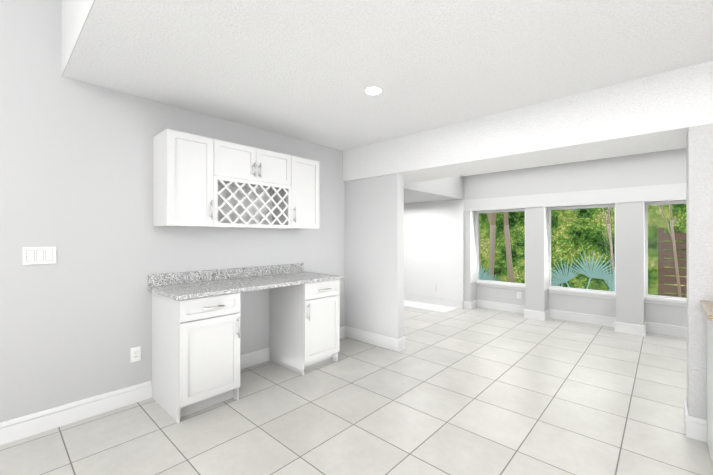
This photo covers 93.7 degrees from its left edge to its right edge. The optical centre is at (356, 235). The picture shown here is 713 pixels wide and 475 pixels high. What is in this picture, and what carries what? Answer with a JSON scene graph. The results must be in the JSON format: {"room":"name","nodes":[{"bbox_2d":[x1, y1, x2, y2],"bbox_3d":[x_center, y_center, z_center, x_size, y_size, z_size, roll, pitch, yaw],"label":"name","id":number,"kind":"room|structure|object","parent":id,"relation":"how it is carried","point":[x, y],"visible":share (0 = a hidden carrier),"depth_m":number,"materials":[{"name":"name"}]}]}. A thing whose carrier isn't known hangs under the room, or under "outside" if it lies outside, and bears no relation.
{"room":"dining room","nodes":[
{"label":"dining room","id":0,"kind":"room"},
{"bbox_2d":[62,0,94,75],"bbox_3d":[0.366,-1.749,0.106,6.600,1.260,0.004,0,0,43],"label":"soffit","id":1,"kind":"object","parent":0,"point":[75,14],"depth_m":2.04,"materials":[{"name":"grey paint"}]},
{"bbox_2d":[0,0,344,422],"bbox_3d":[-2.393,-0.524,2.126,0.200,3.700,6.640,0,0,43],"label":"wall","id":2,"kind":"structure","parent":0,"point":[76,173],"depth_m":2.45,"materials":[{"name":"grey paint"}]},
{"bbox_2d":[23,247,56,264],"bbox_3d":[-2.132,0.136,2.252,0.008,0.116,0.166,0,0,43],"label":"switch plate","id":3,"kind":"object","parent":2,"relation":"attached to","point":[39,255],"visible":1,"depth_m":2.25,"materials":[{"name":"white plastic"}]},
{"bbox_2d":[0,380,151,444],"bbox_3d":[-3.120,1.253,1.173,0.016,0.140,4.258,0,0,43],"label":"baseboard","id":4,"kind":"structure","parent":2,"relation":"attached to","point":[15,429],"depth_m":2.36,"materials":[{"name":"white paint"}]},
{"bbox_2d":[130,346,140,362],"bbox_3d":[-1.756,0.947,2.658,0.008,0.116,0.070,0,0,43],"label":"outlet","id":5,"kind":"object","parent":2,"relation":"attached to","point":[135,354],"visible":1,"depth_m":2.65,"materials":[{"name":"white plastic"}]},
{"bbox_2d":[153,129,216,227],"bbox_3d":[-1.430,-0.443,2.788,0.317,0.740,0.378,0,0,43],"label":"upper cabinet","id":6,"kind":"object","parent":2,"relation":"attached to","point":[201,181],"depth_m":2.67,"materials":[{"name":"white paint"}]},
{"bbox_2d":[148,263,303,286],"bbox_3d":[-1.156,0.370,3.303,0.020,0.100,1.590,0,0,43],"label":"backsplash","id":7,"kind":"structure","parent":2,"relation":"attached to","point":[230,273],"depth_m":3.14,"materials":[{"name":"grey stone"}]},
{"bbox_2d":[217,140,288,188],"bbox_3d":[-1.046,-0.657,3.205,0.317,0.310,0.790,0,0,43],"label":"upper cabinet","id":8,"kind":"object","parent":2,"relation":"attached to","point":[237,164],"depth_m":3.07,"materials":[{"name":"white paint"}]},
{"bbox_2d":[240,347,269,369],"bbox_3d":[-1.143,1.258,3.321,0.016,0.140,0.635,0,0,43],"label":"baseboard","id":9,"kind":"structure","parent":2,"relation":"attached to","point":[253,358],"depth_m":3.42,"materials":[{"name":"white paint"}]},
{"bbox_2d":[269,155,318,228],"bbox_3d":[-0.656,-0.441,3.628,0.317,0.740,0.398,0,0,43],"label":"upper cabinet","id":10,"kind":"object","parent":2,"relation":"attached to","point":[295,207],"depth_m":3.49,"materials":[{"name":"white paint"}]},
{"bbox_2d":[340,326,343,337],"bbox_3d":[-0.392,1.260,4.137,0.016,0.140,0.645,0,0,43],"label":"baseboard","id":11,"kind":"structure","parent":2,"relation":"attached to","point":[341,328],"depth_m":4.35,"materials":[{"name":"white paint"}]},
{"bbox_2d":[0,306,712,474],"bbox_3d":[0.271,1.399,1.621,9.200,0.150,9.910,0,0,43],"label":"floor","id":12,"kind":"structure","parent":0,"point":[474,391],"depth_m":2.43,"materials":[{"name":"tile"}]},
{"bbox_2d":[151,291,243,422],"bbox_3d":[-1.304,0.889,2.711,0.602,0.876,0.460,0,0,43],"label":"base cabinet","id":13,"kind":"object","parent":12,"relation":"on","point":[195,341],"depth_m":2.51,"materials":[{"name":"white paint"}]},
{"bbox_2d":[148,271,343,302],"bbox_3d":[-0.917,0.436,3.110,0.633,0.032,1.630,0,0,43],"label":"countertop","id":14,"kind":"structure","parent":13,"relation":"on","point":[177,291],"depth_m":2.85,"materials":[{"name":"grey stone"}]},
{"bbox_2d":[268,279,339,374],"bbox_3d":[-0.553,0.891,3.528,0.602,0.876,0.460,0,0,43],"label":"base cabinet","id":15,"kind":"object","parent":12,"relation":"on","point":[304,320],"depth_m":3.33,"materials":[{"name":"white paint"}]},
{"bbox_2d":[345,174,403,338],"bbox_3d":[0.201,0.300,4.168,0.850,2.060,0.120,0,0,43],"label":"wall pier","id":16,"kind":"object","parent":12,"relation":"on","point":[374,254],"visible":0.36,"depth_m":4.06,"materials":[{"name":"white paint"}]},
{"bbox_2d":[344,326,399,351],"bbox_3d":[0.161,1.260,4.110,0.866,0.140,0.028,0,0,43],"label":"baseboard","id":17,"kind":"structure","parent":16,"relation":"attached to","point":[386,342],"depth_m":4.06,"materials":[{"name":"white paint"}]},
{"bbox_2d":[400,337,405,349],"bbox_3d":[0.251,1.260,4.208,0.866,0.140,0.022,0,0,43],"label":"baseboard","id":18,"kind":"structure","parent":16,"relation":"attached to","point":[402,340],"depth_m":3.88,"materials":[{"name":"white paint"}]},
{"bbox_2d":[404,300,455,312],"bbox_3d":[0.777,1.334,6.815,2.510,0.004,0.520,0,0,43],"label":"floor","id":19,"kind":"structure","parent":12,"relation":"on","point":[428,306],"depth_m":6.25,"materials":[{"name":"white tile"}]},
{"bbox_2d":[707,320,712,468],"bbox_3d":[2.426,0.886,1.617,0.978,0.876,0.519,0,0,43],"label":"base cabinet","id":20,"kind":"object","parent":12,"relation":"on","point":[709,322],"depth_m":1.97,"materials":[{"name":"white paint"}]},
{"bbox_2d":[700,300,712,319],"bbox_3d":[2.909,0.431,1.166,2.360,0.032,0.540,0,0,43],"label":"countertop","id":21,"kind":"structure","parent":20,"relation":"on","point":[707,306],"depth_m":1.93,"materials":[{"name":"beige stone"}]},
{"bbox_2d":[63,0,712,150],"bbox_3d":[1.315,-1.242,1.136,6.600,0.250,2.798,0,0,43],"label":"ceiling","id":22,"kind":"structure","parent":0,"point":[308,70],"depth_m":2.07,"materials":[{"name":"paint"}]},
{"bbox_2d":[364,86,382,94],"bbox_3d":[0.130,-1.109,2.565,0.150,0.008,0.150,0,0,43],"label":"recessed light","id":23,"kind":"object","parent":22,"relation":"in","point":[373,90],"visible":1,"depth_m":2.55,"materials":[{"name":"white paint"}]},
{"bbox_2d":[404,176,463,203],"bbox_3d":[0.330,-0.960,6.253,2.620,0.610,2.000,0,0,43],"label":"header beam","id":24,"kind":"structure","parent":0,"point":[447,189],"depth_m":5.62,"materials":[{"name":"grey paint"}]},
{"bbox_2d":[343,61,712,183],"bbox_3d":[2.492,-1.039,2.415,6.600,0.650,0.720,0,0,43],"label":"beam","id":25,"kind":"structure","parent":0,"point":[664,111],"depth_m":2.78,"materials":[{"name":"paint"}]},
{"bbox_2d":[404,148,686,326],"bbox_3d":[3.417,0.032,5.042,8.800,2.600,0.460,0,0,43],"label":"wall","id":26,"kind":"structure","parent":0,"point":[629,305],"depth_m":5.25,"materials":[{"name":"white paint"}]},
{"bbox_2d":[456,199,463,308],"bbox_3d":[2.002,0.340,6.254,0.145,1.990,0.350,0,0,43],"label":"pilaster","id":27,"kind":"object","parent":26,"relation":"attached to","point":[459,250],"visible":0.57,"depth_m":6.11,"materials":[{"name":"white paint"}]},
{"bbox_2d":[404,293,686,337],"bbox_3d":[3.357,1.262,4.974,8.800,0.140,0.336,0,0,43],"label":"baseboard","id":28,"kind":"structure","parent":26,"relation":"attached to","point":[651,327],"depth_m":5.23,"materials":[{"name":"white paint"}]},
{"bbox_2d":[551,249,614,290],"bbox_3d":[5.026,1.127,7.321,0.279,1.696,1.970,0,0,-44],"label":"frond","id":29,"kind":"object","parent":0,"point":[600,274],"depth_m":7.24,"materials":[{"name":"teal plant"}]},
{"bbox_2d":[686,123,712,419],"bbox_3d":[2.359,0.296,2.253,0.180,2.060,0.295,0,0,43],"label":"wall","id":30,"kind":"structure","parent":0,"point":[699,172],"depth_m":2.17,"materials":[{"name":"paint"}]},
{"bbox_2d":[684,398,706,442],"bbox_3d":[2.359,1.256,2.251,0.212,0.140,0.327,0,0,43],"label":"baseboard","id":31,"kind":"structure","parent":30,"relation":"attached to","point":[696,428],"depth_m":2.17,"materials":[{"name":"white paint"}]},
{"label":"outside","id":32,"kind":"structure","parent":0,"visible":0},
{"bbox_3d":[7.148,1.785,6.435,20.000,0.300,6.490,0,0,43],"label":"ground","id":33,"kind":"structure","parent":32,"visible":0},
{"bbox_2d":[479,225,480,270],"bbox_3d":[3.044,-0.609,8.784,0.479,4.501,0.110,0,0,43],"label":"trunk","id":34,"kind":"object","parent":33,"relation":"on","point":[479,225],"depth_m":8.63,"materials":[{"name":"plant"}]},
{"bbox_2d":[487,213,495,279],"bbox_3d":[3.330,-0.611,8.249,0.282,4.502,0.100,0,0,43],"label":"trunk","id":35,"kind":"object","parent":33,"relation":"on","point":[491,219],"depth_m":8.21,"materials":[{"name":"beige plant"}]},
{"bbox_2d":[479,263,498,280],"bbox_3d":[2.981,1.085,8.063,0.161,0.927,1.342,0,0,-44],"label":"frond","id":36,"kind":"object","parent":35,"relation":"attached to","point":[486,277],"depth_m":7.97,"materials":[{"name":"teal plant"}]},
{"bbox_2d":[503,212,513,281],"bbox_3d":[3.804,-0.610,8.355,0.331,4.503,0.060,0,0,43],"label":"trunk","id":37,"kind":"object","parent":33,"relation":"on","point":[506,227],"depth_m":8.68,"materials":[{"name":"beige plant"}]},
{"bbox_2d":[602,207,614,276],"bbox_3d":[5.782,-0.611,7.758,0.443,4.502,0.050,0,0,43],"label":"trunk","id":38,"kind":"object","parent":33,"relation":"on","point":[609,225],"depth_m":7.69,"materials":[{"name":"beige plant"}]},
{"bbox_2d":[659,204,681,296],"bbox_3d":[5.549,-0.615,6.070,0.590,4.502,0.040,0,0,43],"label":"trunk","id":39,"kind":"object","parent":33,"relation":"on","point":[671,219],"depth_m":5.95,"materials":[{"name":"beige plant"}]},
{"bbox_2d":[658,228,686,297],"bbox_3d":[7.876,0.734,6.046,3.600,1.800,0.120,0,0,43],"label":"fence","id":40,"kind":"object","parent":33,"relation":"on","point":[662,261],"depth_m":7.09,"materials":[{"name":"brown wood"}]},
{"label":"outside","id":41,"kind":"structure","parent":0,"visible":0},
{"bbox_2d":[479,204,686,294],"bbox_3d":[7.754,-1.513,7.101,20.000,6.300,0.100,0,0,43],"label":"trees","id":42,"kind":"object","parent":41,"point":[580,235],"depth_m":8.80,"materials":[{"name":"green plant"}]}
]}

